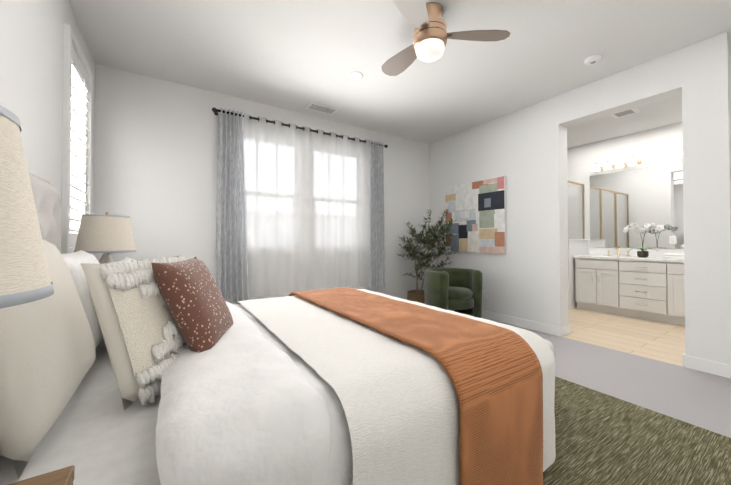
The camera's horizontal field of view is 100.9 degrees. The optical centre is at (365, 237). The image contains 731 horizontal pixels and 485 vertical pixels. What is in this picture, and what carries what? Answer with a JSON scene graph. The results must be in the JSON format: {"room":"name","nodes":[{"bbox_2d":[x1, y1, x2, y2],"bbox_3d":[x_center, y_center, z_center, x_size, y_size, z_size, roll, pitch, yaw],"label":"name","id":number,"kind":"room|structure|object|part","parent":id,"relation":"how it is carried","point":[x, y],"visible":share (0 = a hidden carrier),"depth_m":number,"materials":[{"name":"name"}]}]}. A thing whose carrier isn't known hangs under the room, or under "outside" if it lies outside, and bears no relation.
{"room":"bedroom","nodes":[
{"label":"bedroom","id":0,"kind":"room"},
{"bbox_2d":[0,0,94,254],"bbox_3d":[-1.345,-0.282,0.791,0.200,2.730,4.650,0,-1,-33],"label":"wall","id":1,"kind":"structure","parent":0,"point":[31,59],"depth_m":1.65,"materials":[{"name":"paint"}]},
{"bbox_2d":[61,23,92,253],"bbox_3d":[-2.243,-0.649,2.245,0.224,1.540,0.700,0,-1,-33],"label":"window shutter","id":2,"kind":"object","parent":1,"relation":"attached to","point":[77,73],"visible":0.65,"depth_m":2.22,"materials":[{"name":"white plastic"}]},
{"bbox_2d":[93,64,428,304],"bbox_3d":[0.162,-0.236,4.650,6.920,2.730,0.200,0,-1,-33],"label":"wall","id":3,"kind":"structure","parent":0,"point":[155,156],"depth_m":3.18,"materials":[{"name":"paint"}]},
{"bbox_2d":[212,107,387,303],"bbox_3d":[-0.678,-0.337,3.906,2.367,2.145,0.139,0,-1,-33],"label":"curtain","id":4,"kind":"object","parent":3,"relation":"attached to","point":[299,208],"visible":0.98,"depth_m":3.72,"materials":[{"name":"white fabric"}]},
{"bbox_2d":[215,107,248,303],"bbox_3d":[-1.477,-0.344,3.361,0.355,2.145,0.090,0,-1,-33],"label":"drape","id":5,"kind":"object","parent":4,"relation":"hanging from","point":[232,207],"depth_m":3.36,"materials":[{"name":"grey fabric"}]},
{"bbox_2d":[366,140,385,288],"bbox_3d":[0.155,-0.331,4.414,0.310,2.145,0.090,0,-1,-33],"label":"drape","id":6,"kind":"object","parent":4,"relation":"hanging from","point":[375,212],"depth_m":4.39,"materials":[{"name":"grey fabric"}]},
{"bbox_2d":[68,0,730,148],"bbox_3d":[1.423,-1.684,2.714,6.920,0.120,4.850,0,-1,-33],"label":"ceiling","id":7,"kind":"structure","parent":0,"point":[299,56],"depth_m":2.64,"materials":[{"name":"paint"}]},
{"bbox_2d":[305,102,338,114],"bbox_3d":[-0.544,-1.601,3.770,0.380,0.020,0.200,0,-1,-33],"label":"ceiling vent","id":8,"kind":"object","parent":7,"relation":"in","point":[313,106],"visible":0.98,"depth_m":3.75,"materials":[{"name":"white plastic"}]},
{"bbox_2d":[348,71,362,79],"bbox_3d":[-0.098,-1.618,3.023,0.156,0.004,0.156,0,-1,-33],"label":"recessed light","id":9,"kind":"object","parent":7,"relation":"in","point":[355,75],"visible":1,"depth_m":3.02,"materials":[{"name":"white plastic"}]},
{"bbox_2d":[382,0,509,75],"bbox_3d":[0.397,-1.460,2.272,1.017,0.338,0.921,0,-1,-33],"label":"fan","id":10,"kind":"object","parent":7,"relation":"hanging from","point":[431,34],"visible":1,"depth_m":2.12,"materials":[{"name":"brown wood"}]},
{"bbox_2d":[584,54,601,65],"bbox_3d":[2.070,-1.606,2.744,0.132,0.036,0.132,0,-1,-33],"label":"smoke detector","id":11,"kind":"object","parent":7,"relation":"attached to","point":[593,60],"visible":1,"depth_m":2.72,"materials":[{"name":"white plastic"}]},
{"bbox_2d":[610,108,639,117],"bbox_3d":[3.328,-1.603,3.883,0.250,0.013,0.250,0,-1,-33],"label":"ceiling vent","id":12,"kind":"object","parent":7,"relation":"in","point":[626,113],"visible":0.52,"depth_m":3.89,"materials":[{"name":"white plastic"}]},
{"bbox_2d":[429,32,730,364],"bbox_3d":[2.373,-0.252,3.310,0.200,2.730,4.450,0,-1,-33],"label":"wall","id":13,"kind":"structure","parent":0,"point":[524,152],"depth_m":3.40,"materials":[{"name":"paint"}]},
{"bbox_2d":[446,176,505,253],"bbox_3d":[1.553,-0.289,4.358,0.038,1.010,1.000,0,-1,-33],"label":"canvas art","id":14,"kind":"object","parent":13,"relation":"attached to","point":[476,211],"visible":0.98,"depth_m":4.26,"materials":[{"name":"paint"}]},
{"bbox_2d":[483,290,486,298],"bbox_3d":[1.662,0.795,4.202,0.010,0.118,0.076,0,-1,-33],"label":"outlet","id":15,"kind":"object","parent":13,"relation":"attached to","point":[484,294],"visible":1,"depth_m":4.19,"materials":[{"name":"white plastic"}]},
{"bbox_2d":[482,310,562,336],"bbox_3d":[1.645,1.072,4.224,0.014,0.105,2.018,0,-1,-33],"label":"baseboard","id":16,"kind":"structure","parent":13,"relation":"attached to","point":[541,327],"depth_m":3.72,"materials":[{"name":"white paint"}]},
{"bbox_2d":[563,324,570,333],"bbox_3d":[2.207,1.066,3.748,0.014,0.105,0.608,0,-1,-33],"label":"baseboard","id":17,"kind":"structure","parent":13,"relation":"attached to","point":[566,329],"depth_m":3.45,"materials":[{"name":"white paint"}]},
{"bbox_2d":[683,353,730,378],"bbox_3d":[2.786,1.051,2.456,0.014,0.105,0.283,0,-1,-33],"label":"baseboard","id":18,"kind":"structure","parent":13,"relation":"attached to","point":[708,366],"depth_m":2.45,"materials":[{"name":"white paint"}]},
{"bbox_2d":[483,318,730,437],"bbox_3d":[0.402,1.148,2.021,4.490,0.100,4.850,0,-1,-33],"label":"floor carpet","id":19,"kind":"object","parent":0,"point":[701,399],"visible":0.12,"depth_m":2.31,"materials":[{"name":"grey carpet"}]},
{"bbox_2d":[8,465,74,484],"bbox_3d":[-0.573,0.749,0.230,0.442,0.655,0.530,0,-1,-33],"label":"nightstand","id":20,"kind":"object","parent":19,"relation":"on","point":[64,476],"visible":1,"depth_m":0.53,"materials":[{"name":"brown wood"}]},
{"bbox_2d":[0,105,53,308],"bbox_3d":[-0.559,0.116,0.324,0.313,0.612,0.313,0,-1,-33],"label":"lamp","id":21,"kind":"object","parent":20,"relation":"on","point":[24,275],"visible":1,"depth_m":0.37,"materials":[{"name":"beige fabric"}]},
{"bbox_2d":[397,209,455,303],"bbox_3d":[0.997,0.332,4.327,0.860,1.586,0.887,0,-1,-33],"label":"plant","id":22,"kind":"object","parent":19,"relation":"on","point":[416,295],"visible":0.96,"depth_m":4.40,"materials":[{"name":"green plant"}]},
{"bbox_2d":[424,268,481,317],"bbox_3d":[1.106,0.755,3.914,0.721,0.690,0.663,0,-1,-33],"label":"armchair","id":23,"kind":"object","parent":19,"relation":"on","point":[458,290],"visible":0.83,"depth_m":3.73,"materials":[{"name":"fabric"}]},
{"bbox_2d":[543,376,730,484],"bbox_3d":[0.519,1.087,1.592,2.480,0.012,3.300,0,-1,-33],"label":"rug","id":24,"kind":"object","parent":19,"relation":"on","point":[602,438],"visible":0.08,"depth_m":1.56,"materials":[{"name":"green carpet"}]},
{"bbox_2d":[0,173,555,484],"bbox_3d":[-0.430,0.396,1.583,2.183,1.367,1.815,0,-1,-33],"label":"bed","id":25,"kind":"object","parent":24,"relation":"on","point":[176,370],"visible":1,"depth_m":0.98,"materials":[{"name":"fabric"}]},
{"bbox_3d":[-1.312,0.356,1.014,0.083,1.300,1.560,0,-1,-33],"label":"headboard","id":26,"kind":"part","parent":25,"relation":"part of","materials":[{"name":"fabric"}]},
{"bbox_2d":[61,249,102,348],"bbox_3d":[-1.379,0.308,1.447,0.213,0.492,0.680,0,-1,-33],"label":"pillow","id":27,"kind":"object","parent":25,"relation":"on","point":[73,260],"depth_m":1.31,"materials":[{"name":"white fabric"}]},
{"bbox_2d":[108,256,136,263],"bbox_3d":[-1.246,0.333,1.615,0.226,0.446,0.620,0,-1,-33],"label":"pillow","id":28,"kind":"object","parent":25,"relation":"on","point":[126,259],"depth_m":1.64,"materials":[{"name":"white fabric"}]},
{"bbox_2d":[155,301,352,484],"bbox_3d":[-0.203,0.712,1.724,1.590,0.570,1.722,0,-1,-33],"label":"comforter","id":29,"kind":"object","parent":25,"relation":"on","point":[269,400],"depth_m":0.83,"materials":[{"name":"white fabric"}]},
{"bbox_2d":[289,287,542,484],"bbox_3d":[0.038,0.741,1.881,0.502,0.640,1.815,0,-1,-33],"label":"throw","id":30,"kind":"object","parent":25,"relation":"on","point":[492,378],"depth_m":1.18,"materials":[{"name":"fabric"}]},
{"bbox_3d":[-1.718,0.770,2.002,0.442,0.655,0.530,0,-1,-33],"label":"nightstand","id":31,"kind":"object","parent":19,"relation":"on","visible":0},
{"bbox_2d":[74,212,135,263],"bbox_3d":[-1.700,0.135,1.980,0.313,0.612,0.313,0,-1,-33],"label":"lamp","id":32,"kind":"object","parent":31,"relation":"on","point":[106,234],"visible":0.69,"depth_m":1.88,"materials":[{"name":"beige fabric"}]},
{"bbox_2d":[562,307,684,365],"bbox_3d":[3.309,1.170,3.897,2.430,0.100,4.850,0,-1,-33],"label":"floor","id":33,"kind":"structure","parent":0,"point":[659,341],"depth_m":3.46,"materials":[{"name":"beige wood"}]},
{"bbox_2d":[568,181,584,238],"bbox_3d":[2.715,0.088,4.879,2.076,2.088,0.717,0,-1,-33],"label":"shower enclosure","id":34,"kind":"object","parent":33,"relation":"on","point":[582,200],"visible":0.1,"depth_m":5.08,"materials":[{"name":"clear glass"}]},
{"bbox_2d":[568,239,588,308],"bbox_3d":[3.463,0.583,4.985,0.700,1.100,0.150,0,-1,-33],"label":"wall","id":35,"kind":"structure","parent":33,"relation":"on","point":[576,247],"depth_m":4.82,"materials":[{"name":"paint"}]},
{"bbox_2d":[575,258,613,313],"bbox_3d":[3.710,0.730,4.703,0.586,0.800,0.560,0,-1,-33],"label":"base cabinet","id":36,"kind":"object","parent":33,"relation":"on","point":[594,287],"depth_m":4.56,"materials":[{"name":"white paint"}]},
{"bbox_2d":[610,258,665,322],"bbox_3d":[3.997,0.724,4.257,0.586,0.800,0.612,0,-1,-33],"label":"base cabinet","id":37,"kind":"object","parent":33,"relation":"on","point":[622,282],"depth_m":4.12,"materials":[{"name":"white paint"}]},
{"bbox_2d":[574,254,683,261],"bbox_3d":[4.043,0.304,4.185,0.593,0.040,1.820,0,-1,-33],"label":"countertop","id":38,"kind":"structure","parent":37,"relation":"on","point":[590,255],"depth_m":4.47,"materials":[{"name":"white stone"}]},
{"bbox_2d":[623,223,664,257],"bbox_3d":[3.951,0.039,4.281,0.296,0.489,0.438,0,-1,-33],"label":"orchid plant","id":39,"kind":"object","parent":38,"relation":"on","point":[646,227],"visible":1,"depth_m":4.26,"materials":[{"name":"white plant"}]},
{"bbox_2d":[664,253,683,258],"bbox_3d":[4.136,0.248,3.984,0.240,0.064,0.240,0,-1,-33],"label":"towel stack","id":40,"kind":"object","parent":38,"relation":"on","point":[673,256],"visible":0.6,"depth_m":3.94,"materials":[{"name":"white fabric"}]},
{"bbox_2d":[666,262,684,325],"bbox_3d":[4.294,0.719,3.797,0.586,0.800,0.596,0,-1,-33],"label":"base cabinet","id":41,"kind":"object","parent":33,"relation":"on","point":[675,296],"depth_m":3.84,"materials":[{"name":"white paint"}]},
{"bbox_2d":[567,122,683,254],"bbox_3d":[4.267,-0.237,4.532,0.150,2.730,4.450,0,-1,-33],"label":"wall","id":42,"kind":"structure","parent":0,"point":[662,145],"depth_m":4.86,"materials":[{"name":"paint"}]},
{"bbox_2d":[592,156,640,171],"bbox_3d":[3.934,-1.157,4.774,0.156,0.135,0.620,0,-1,-33],"label":"sconce","id":43,"kind":"object","parent":42,"relation":"attached to","point":[618,164],"visible":1,"depth_m":4.71,"materials":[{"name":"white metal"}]},
{"bbox_2d":[590,162,683,247],"bbox_3d":[4.280,-0.444,4.371,0.005,1.200,1.760,0,-1,-33],"label":"vanity mirror","id":44,"kind":"object","parent":42,"relation":"attached to","point":[621,200],"visible":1,"depth_m":4.58,"materials":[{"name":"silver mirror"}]},
{"bbox_2d":[590,250,683,257],"bbox_3d":[4.284,0.235,4.341,0.020,0.100,1.820,0,-1,-33],"label":"backsplash","id":45,"kind":"structure","parent":42,"relation":"attached to","point":[633,253],"depth_m":4.54,"materials":[{"name":"white stone"}]},
{"bbox_2d":[669,236,675,243],"bbox_3d":[4.343,0.035,4.263,0.010,0.118,0.076,0,-1,-33],"label":"outlet","id":46,"kind":"object","parent":42,"relation":"attached to","point":[672,239],"visible":1,"depth_m":4.26,"materials":[{"name":"white plastic"}]}
]}

